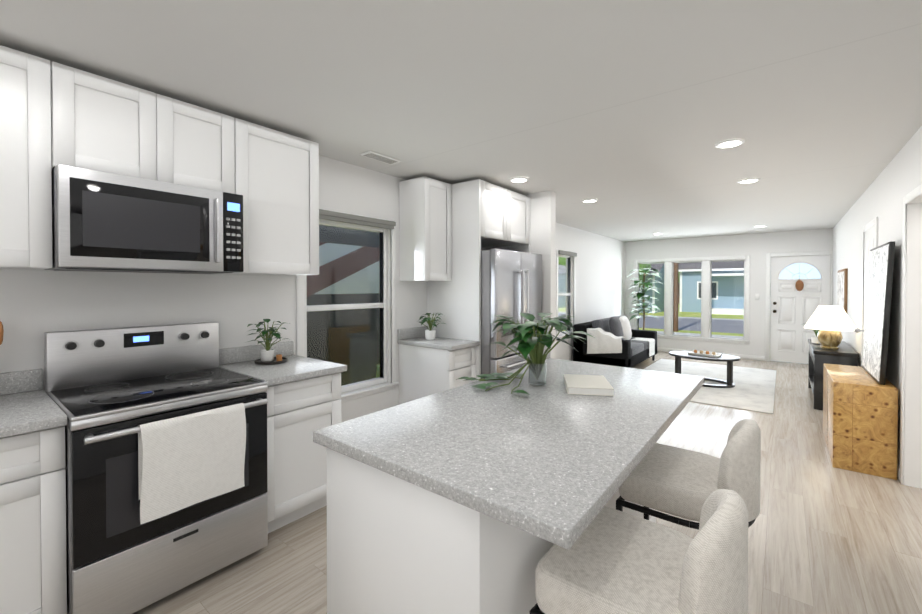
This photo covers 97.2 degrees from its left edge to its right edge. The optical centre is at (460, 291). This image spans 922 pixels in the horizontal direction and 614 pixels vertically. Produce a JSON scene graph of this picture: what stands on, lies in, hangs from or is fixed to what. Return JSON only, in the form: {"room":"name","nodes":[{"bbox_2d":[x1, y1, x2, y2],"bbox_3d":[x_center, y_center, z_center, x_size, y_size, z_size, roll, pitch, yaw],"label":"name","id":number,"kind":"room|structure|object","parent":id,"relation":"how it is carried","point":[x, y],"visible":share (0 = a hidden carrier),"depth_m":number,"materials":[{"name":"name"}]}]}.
{"room":"kitchen","nodes":[
{"label":"kitchen","id":0,"kind":"room"},
{"bbox_2d":[0,155,627,422],"bbox_3d":[0.296,0.139,5.064,0.140,2.440,11.340,0,1,38],"label":"wall","id":1,"kind":"structure","parent":0,"point":[36,306],"depth_m":2.73,"materials":[{"name":"white paint"}]},
{"bbox_2d":[0,45,55,269],"bbox_3d":[-2.101,-0.551,1.639,0.331,0.903,0.605,0,1,38],"label":"upper cabinet","id":2,"kind":"object","parent":1,"relation":"attached to","point":[53,114],"depth_m":1.72,"materials":[{"name":"white paint"}]},
{"bbox_2d":[56,62,159,180],"bbox_3d":[-1.795,-0.777,2.024,0.331,0.460,0.377,0,1,38],"label":"upper cabinet","id":3,"kind":"object","parent":1,"relation":"attached to","point":[103,124],"depth_m":1.92,"materials":[{"name":"white paint"}]},
{"bbox_2d":[44,164,243,273],"bbox_3d":[-1.621,-0.322,2.131,0.478,0.441,0.750,0,1,38],"label":"microwave","id":4,"kind":"object","parent":3,"relation":"attached to","point":[102,221],"visible":1,"depth_m":1.94,"materials":[{"name":"silver metal"}]},
{"bbox_2d":[160,95,239,194],"bbox_3d":[-1.561,-0.780,2.320,0.331,0.460,0.377,0,1,38],"label":"upper cabinet","id":5,"kind":"object","parent":1,"relation":"attached to","point":[200,147],"depth_m":2.22,"materials":[{"name":"white paint"}]},
{"bbox_2d":[223,119,318,275],"bbox_3d":[-1.273,-0.563,2.686,0.331,0.903,0.545,0,1,38],"label":"upper cabinet","id":6,"kind":"object","parent":1,"relation":"attached to","point":[279,171],"depth_m":2.58,"materials":[{"name":"white paint"}]},
{"bbox_2d":[296,208,398,402],"bbox_3d":[-0.943,0.132,3.430,0.135,1.560,1.010,0,1,38],"label":"kitchen window","id":7,"kind":"structure","parent":1,"relation":"in","point":[303,308],"depth_m":3.59,"materials":[{"name":"white"}]},
{"bbox_2d":[319,209,395,229],"bbox_3d":[-0.891,-0.597,3.381,0.036,0.071,0.910,0,1,38],"label":"blind valance","id":8,"kind":"object","parent":7,"relation":"attached to","point":[349,218],"visible":0.67,"depth_m":3.37,"materials":[{"name":"grey fabric"}]},
{"bbox_2d":[399,176,451,280],"bbox_3d":[-0.334,-0.563,3.875,0.331,0.930,0.375,0,1,38],"label":"upper cabinet","id":9,"kind":"object","parent":1,"relation":"attached to","point":[425,228],"visible":1,"depth_m":3.75,"materials":[{"name":"white paint"}]},
{"bbox_2d":[556,249,575,339],"bbox_3d":[1.728,0.056,6.806,0.135,1.450,0.770,0,1,38],"label":"living room window","id":10,"kind":"structure","parent":1,"relation":"in","point":[568,281],"depth_m":7.03,"materials":[{"name":"white wood"}]},
{"bbox_2d":[558,250,576,256],"bbox_3d":[1.778,-0.627,6.758,0.035,0.065,0.670,0,1,38],"label":"blind valance","id":11,"kind":"object","parent":10,"relation":"attached to","point":[567,253],"visible":1,"depth_m":6.70,"materials":[{"name":"grey fabric"}]},
{"bbox_2d":[0,0,921,241],"bbox_3d":[2.298,-1.123,3.466,5.247,0.120,11.340,0,1,38],"label":"ceiling","id":12,"kind":"structure","parent":0,"point":[628,114],"depth_m":2.07,"materials":[{"name":"paint"}]},
{"bbox_2d":[360,151,400,164],"bbox_3d":[-0.633,-1.054,3.223,0.120,0.011,0.320,0,1,38],"label":"ceiling vent","id":13,"kind":"object","parent":12,"relation":"in","point":[379,157],"visible":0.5,"depth_m":3.18,"materials":[{"name":"white metal"}]},
{"bbox_2d":[510,177,528,182],"bbox_3d":[0.556,-1.062,3.888,0.183,0.011,0.183,0,1,14],"label":"recessed light","id":14,"kind":"object","parent":12,"relation":"in","point":[516,179],"depth_m":3.85,"materials":[{"name":"white"}]},
{"bbox_2d":[582,199,597,202],"bbox_3d":[1.529,-1.072,4.828,0.183,0.011,0.183,0,1,-1],"label":"recessed light","id":15,"kind":"object","parent":12,"relation":"in","point":[586,200],"depth_m":4.79,"materials":[{"name":"white"}]},
{"bbox_2d":[715,138,744,147],"bbox_3d":[1.918,-1.051,2.901,0.183,0.011,0.183,0,1,17],"label":"recessed light","id":16,"kind":"object","parent":12,"relation":"in","point":[729,143],"depth_m":2.89,"materials":[{"name":"white"}]},
{"bbox_2d":[737,178,759,182],"bbox_3d":[2.774,-1.062,3.920,0.183,0.011,0.183,0,1,17],"label":"recessed light","id":17,"kind":"object","parent":12,"relation":"in","point":[750,180],"depth_m":3.89,"materials":[{"name":"white"}]},
{"bbox_2d":[133,351,921,613],"bbox_3d":[2.298,1.437,3.494,5.247,0.120,11.340,0,1,38],"label":"floor","id":18,"kind":"structure","parent":0,"point":[825,536],"depth_m":2.27,"materials":[{"name":"wood"}]},
{"bbox_2d":[0,369,66,613],"bbox_3d":[-2.091,0.892,1.402,0.661,1.015,0.982,0,1,38],"label":"base cabinet","id":19,"kind":"object","parent":18,"relation":"on","point":[33,554],"visible":1,"depth_m":1.55,"materials":[{"name":"white paint"}]},
{"bbox_2d":[0,321,3,344],"bbox_3d":[-2.069,0.296,1.742,0.185,0.365,0.149,0,1,38],"label":"cutting board","id":20,"kind":"object","parent":19,"relation":"on","point":[1,332],"visible":1,"depth_m":1.78,"materials":[{"name":"brown wood"}]},
{"bbox_2d":[44,322,267,613],"bbox_3d":[-1.498,0.795,2.046,0.739,1.195,0.758,0,1,38],"label":"range","id":21,"kind":"object","parent":18,"relation":"on","point":[108,391],"visible":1,"depth_m":1.87,"materials":[{"name":"silver metal"}]},
{"bbox_2d":[138,403,245,523],"bbox_3d":[-1.199,0.753,1.842,0.049,0.403,0.422,0,1,38],"label":"towel","id":22,"kind":"object","parent":21,"relation":"hanging from","point":[185,461],"visible":1,"depth_m":1.81,"materials":[{"name":"fabric"}]},
{"bbox_2d":[219,341,346,532],"bbox_3d":[-1.148,0.879,2.595,0.661,1.015,0.527,0,1,38],"label":"base cabinet","id":23,"kind":"object","parent":18,"relation":"on","point":[303,397],"visible":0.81,"depth_m":2.41,"materials":[{"name":"white paint"}]},
{"bbox_2d":[246,319,290,364],"bbox_3d":[-1.255,0.328,2.649,0.259,0.283,0.293,0,1,38],"label":"potted plant","id":24,"kind":"object","parent":23,"relation":"on","point":[267,356],"visible":1,"depth_m":2.65,"materials":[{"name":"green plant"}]},
{"bbox_2d":[398,326,479,404],"bbox_3d":[-0.212,0.866,3.778,0.661,1.015,0.400,0,1,38],"label":"base cabinet","id":25,"kind":"object","parent":18,"relation":"on","point":[434,366],"visible":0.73,"depth_m":3.65,"materials":[{"name":"white paint"}]},
{"bbox_2d":[419,313,444,339],"bbox_3d":[-0.274,0.330,3.831,0.296,0.253,0.292,0,1,38],"label":"potted plant","id":26,"kind":"object","parent":25,"relation":"on","point":[430,333],"visible":1,"depth_m":3.81,"materials":[{"name":"white ceramic"}]},
{"bbox_2d":[427,179,530,380],"bbox_3d":[0.211,0.168,4.312,0.652,2.400,0.965,0,1,38],"label":"cabinet","id":27,"kind":"object","parent":18,"relation":"on","point":[487,215],"visible":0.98,"depth_m":3.89,"materials":[{"name":"white paint"}]},
{"bbox_2d":[324,446,655,613],"bbox_3d":[0.331,0.956,1.911,0.690,0.876,1.786,0,1,38],"label":"kitchen island","id":28,"kind":"object","parent":18,"relation":"on","point":[394,547],"depth_m":1.17,"materials":[{"name":"white paint"}]},
{"bbox_2d":[313,358,703,549],"bbox_3d":[0.421,0.498,1.835,0.934,0.038,1.830,0,1,38],"label":"island countertop","id":29,"kind":"structure","parent":28,"relation":"on","point":[543,464],"depth_m":1.32,"materials":[{"name":"grey stone"}]},
{"bbox_2d":[458,313,594,394],"bbox_3d":[0.348,0.297,2.080,0.655,0.357,0.604,0,1,38],"label":"pothos","id":30,"kind":"object","parent":29,"relation":"on","point":[531,344],"visible":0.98,"depth_m":2.04,"materials":[{"name":"green plant"}]},
{"bbox_2d":[563,374,613,395],"bbox_3d":[0.620,0.459,2.005,0.204,0.034,0.280,0,1,10],"label":"books","id":31,"kind":"object","parent":29,"relation":"on","point":[598,385],"visible":0.98,"depth_m":1.91,"materials":[{"name":"white paper"}]},
{"bbox_2d":[481,248,541,378],"bbox_3d":[0.307,0.488,4.239,0.847,1.760,0.895,0,1,38],"label":"refrigerator","id":32,"kind":"object","parent":18,"relation":"on","point":[511,283],"visible":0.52,"depth_m":3.78,"materials":[{"name":"silver metal"}]},
{"bbox_2d":[573,315,656,367],"bbox_3d":[2.835,0.905,7.341,0.910,0.860,1.930,0,1,38],"label":"sofa","id":33,"kind":"object","parent":18,"relation":"on","point":[634,353],"visible":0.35,"depth_m":6.78,"materials":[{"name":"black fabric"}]},
{"bbox_2d":[609,316,631,339],"bbox_3d":[2.754,0.650,7.014,0.194,0.450,0.880,0,1,38],"label":"pillows","id":34,"kind":"object","parent":33,"relation":"on","point":[620,326],"visible":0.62,"depth_m":6.89,"materials":[{"name":"white fabric"}]},
{"bbox_2d":[587,328,654,356],"bbox_3d":[2.818,0.886,7.099,0.692,0.566,1.631,0,1,38],"label":"throw blanket","id":35,"kind":"object","parent":33,"relation":"on","point":[602,341],"visible":1,"depth_m":6.57,"materials":[{"name":"white fabric"}]},
{"bbox_2d":[530,489,747,613],"bbox_3d":[0.504,0.953,1.122,0.467,0.898,0.450,0,1,38],"label":"bar stool","id":36,"kind":"object","parent":18,"relation":"on","point":[612,561],"visible":0.9,"depth_m":1.02,"materials":[{"name":"fabric"}]},
{"bbox_2d":[629,268,663,329],"bbox_3d":[3.879,0.412,8.615,0.762,1.817,0.704,0,1,38],"label":"palm plant","id":37,"kind":"object","parent":18,"relation":"on","point":[648,285],"visible":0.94,"depth_m":8.56,"materials":[{"name":"green plant"}]},
{"bbox_2d":[616,419,760,529],"bbox_3d":[0.951,0.947,1.686,0.467,0.898,0.450,0,1,38],"label":"bar stool","id":38,"kind":"object","parent":18,"relation":"on","point":[679,482],"visible":0.6,"depth_m":1.54,"materials":[{"name":"fabric"}]},
{"bbox_2d":[644,359,775,413],"bbox_3d":[3.680,1.341,6.220,1.780,0.012,2.950,0,1,38],"label":"living room rug","id":39,"kind":"object","parent":18,"relation":"on","point":[753,389],"visible":0.67,"depth_m":5.77,"materials":[{"name":"fabric"}]},
{"bbox_2d":[669,351,739,387],"bbox_3d":[3.538,1.133,5.941,0.900,0.406,0.680,0,1,38],"label":"coffee table","id":40,"kind":"object","parent":39,"relation":"on","point":[727,358],"visible":0.81,"depth_m":5.71,"materials":[{"name":"black paint"}]},
{"bbox_2d":[687,350,721,357],"bbox_3d":[3.534,0.896,5.902,0.212,0.066,0.392,-1,1,-42],"label":"tray","id":41,"kind":"object","parent":40,"relation":"on","point":[706,353],"visible":1,"depth_m":5.87,"materials":[{"name":"white ceramic"}]},
{"bbox_2d":[808,339,858,409],"bbox_3d":[4.617,1.019,5.085,0.384,0.680,1.300,0,1,38],"label":"console table","id":42,"kind":"object","parent":18,"relation":"on","point":[845,353],"visible":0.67,"depth_m":4.67,"materials":[{"name":"black paint"}]},
{"bbox_2d":[801,324,819,343],"bbox_3d":[4.582,0.537,5.234,0.326,0.279,0.355,0,1,38],"label":"potted plant","id":43,"kind":"object","parent":42,"relation":"on","point":[814,339],"visible":0.29,"depth_m":5.22,"materials":[{"name":"white ceramic"}]},
{"bbox_2d":[804,306,855,349],"bbox_3d":[4.369,0.428,4.816,0.476,0.505,0.476,0,1,38],"label":"table lamp","id":44,"kind":"object","parent":42,"relation":"on","point":[830,323],"visible":1,"depth_m":4.72,"materials":[{"name":"fabric"}]},
{"bbox_2d":[823,363,897,479],"bbox_3d":[3.356,1.042,3.463,0.350,0.670,0.990,0,1,38],"label":"sideboard","id":45,"kind":"object","parent":18,"relation":"on","point":[860,418],"visible":0.96,"depth_m":3.10,"materials":[{"name":"brown wood"}]},
{"bbox_2d":[862,241,894,384],"bbox_3d":[3.468,0.165,3.390,0.076,1.080,0.860,0,1,38],"label":"art","id":46,"kind":"object","parent":45,"relation":"on","point":[878,309],"visible":0.96,"depth_m":3.23,"materials":[{"name":"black paint"}]},
{"bbox_2d":[525,191,559,358],"bbox_3d":[0.645,0.144,4.663,0.886,2.440,0.115,0,1,38],"label":"wall","id":47,"kind":"structure","parent":0,"point":[544,229],"depth_m":4.39,"materials":[{"name":"white paint"}]},
{"bbox_2d":[624,229,831,355],"bbox_3d":[5.208,0.104,8.319,3.510,2.440,0.140,0,1,38],"label":"wall","id":48,"kind":"structure","parent":0,"point":[756,246],"depth_m":7.97,"materials":[{"name":"white paint"}]},
{"bbox_2d":[637,262,664,334],"bbox_3d":[4.247,0.158,9.073,0.571,1.581,0.060,0,1,38],"label":"window","id":49,"kind":"structure","parent":48,"relation":"in","point":[638,327],"depth_m":9.03,"materials":[{"name":"white"}]},
{"bbox_2d":[672,261,701,336],"bbox_3d":[4.802,0.163,8.634,0.566,1.581,0.060,0,1,38],"label":"window","id":50,"kind":"structure","parent":48,"relation":"in","point":[673,264],"depth_m":8.68,"materials":[{"name":"white"}]},
{"bbox_2d":[633,255,749,344],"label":"window","id":51,"kind":"structure","parent":48,"relation":"in","point":[705,298],"depth_m":8.37,"materials":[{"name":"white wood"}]},
{"bbox_2d":[657,347,764,360],"bbox_3d":[4.801,1.279,8.557,2.551,0.085,0.012,0,1,38],"label":"baseboard","id":52,"kind":"structure","parent":48,"relation":"attached to","point":[752,357],"depth_m":8.04,"materials":[{"name":"white wood"}]},
{"bbox_2d":[765,251,832,360],"bbox_3d":[6.171,0.308,7.458,0.939,2.050,0.017,0,1,38],"label":"door frame","id":53,"kind":"structure","parent":48,"relation":"attached to","point":[767,323],"depth_m":7.71,"materials":[{"name":"white wood"}]},
{"bbox_2d":[770,255,830,363],"bbox_3d":[6.200,0.341,7.453,0.842,1.968,0.142,0,1,38],"label":"front door","id":54,"kind":"structure","parent":48,"relation":"in","point":[792,309],"depth_m":7.51,"materials":[{"name":"painted wood"},{"name":"glass"}]},
{"bbox_2d":[795,275,803,290],"bbox_3d":[6.166,-0.149,7.404,0.120,0.306,0.126,0,1,38],"label":"decor","id":55,"kind":"object","parent":54,"relation":"attached to","point":[799,285],"visible":0.98,"depth_m":7.37,"materials":[{"name":"brown wood"}]},
{"bbox_2d":[832,126,921,488],"bbox_3d":[3.169,0.164,2.792,0.147,2.440,11.340,0,1,38],"label":"wall","id":56,"kind":"structure","parent":0,"point":[883,199],"depth_m":3.06,"materials":[{"name":"white paint"}]},
{"bbox_2d":[837,269,847,313],"bbox_3d":[5.472,0.031,5.839,0.032,0.680,0.900,0,1,38],"label":"wall art","id":57,"kind":"object","parent":56,"relation":"attached to","point":[842,285],"visible":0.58,"depth_m":5.65,"materials":[{"name":"brown wood"}]},
{"bbox_2d":[854,217,877,366],"bbox_3d":[4.063,0.340,4.101,0.085,2.060,0.800,0,1,38],"label":"door frame","id":58,"kind":"structure","parent":56,"relation":"attached to","point":[870,236],"depth_m":4.22,"materials":[{"name":"white wood"}]},
{"bbox_2d":[897,464,899,480],"bbox_3d":[3.519,1.336,3.363,0.012,0.085,1.030,0,1,38],"label":"baseboard","id":59,"kind":"structure","parent":56,"relation":"attached to","point":[898,468],"depth_m":2.98,"materials":[{"name":"white wood"}]},
{"bbox_2d":[900,184,921,484],"bbox_3d":[2.799,0.358,2.443,0.012,2.060,1.270,0,1,38],"label":"door frame","id":60,"kind":"structure","parent":56,"relation":"attached to","point":[912,195],"depth_m":2.90,"materials":[{"name":"white wood"}]},
{"label":"outside","id":61,"kind":"structure","parent":0,"visible":0},
{"bbox_2d":[375,304,743,377],"bbox_3d":[18.654,1.700,23.419,120.000,0.220,120.000,0,1,38],"label":"ground","id":62,"kind":"structure","parent":61,"point":[732,321],"depth_m":19.91,"materials":[{"name":"green plant"}]},
{"bbox_2d":[307,225,379,385],"bbox_3d":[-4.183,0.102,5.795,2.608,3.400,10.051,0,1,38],"label":"window glass","id":63,"kind":"object","parent":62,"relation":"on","point":[345,342],"depth_m":6.64,"materials":[{"name":"grey"}]},
{"bbox_2d":[558,264,565,307],"bbox_3d":[7.074,-0.873,40.186,8.700,4.600,7.720,0,1,38],"label":"house","id":64,"kind":"structure","parent":62,"relation":"on","point":[561,283],"depth_m":36.25,"materials":[{"name":"blue"}]},
{"bbox_2d":[558,257,565,265],"bbox_3d":[14.420,-3.040,51.669,6.775,8.683,7.414,0,1,38],"label":"tree","id":65,"kind":"object","parent":62,"relation":"on","point":[560,261],"depth_m":48.87,"materials":[{"name":"green plant"}]},
{"bbox_2d":[639,264,651,285],"bbox_3d":[11.758,-0.424,27.766,2.142,3.972,2.163,0,1,38],"label":"tree","id":66,"kind":"object","parent":62,"relation":"on","point":[643,266],"depth_m":26.88,"materials":[{"name":"green plant"}]},
{"bbox_2d":[639,263,663,312],"bbox_3d":[13.128,-0.643,32.850,6.700,4.300,6.720,0,1,38],"label":"house","id":67,"kind":"structure","parent":62,"relation":"on","point":[659,268],"depth_m":29.16,"materials":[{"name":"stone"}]},
{"bbox_2d":[673,263,678,331],"bbox_3d":[8.945,-2.820,16.895,2.200,9.000,0.200,0,1,38],"label":"utility pole","id":68,"kind":"object","parent":62,"relation":"on","point":[676,266],"depth_m":16.85,"materials":[{"name":"brown wood"}]},
{"bbox_2d":[678,272,679,303],"bbox_3d":[24.495,-3.676,44.981,7.452,10.101,8.005,0,1,38],"label":"tree","id":69,"kind":"object","parent":62,"relation":"on","point":[678,288],"depth_m":44.55,"materials":[{"name":"green plant"}]},
{"bbox_2d":[678,261,770,314],"bbox_3d":[21.158,-0.870,30.749,7.700,4.800,10.050,0,1,38],"label":"house","id":70,"kind":"structure","parent":62,"relation":"on","point":[719,269],"depth_m":28.81,"materials":[{"name":"blue"}]}
]}

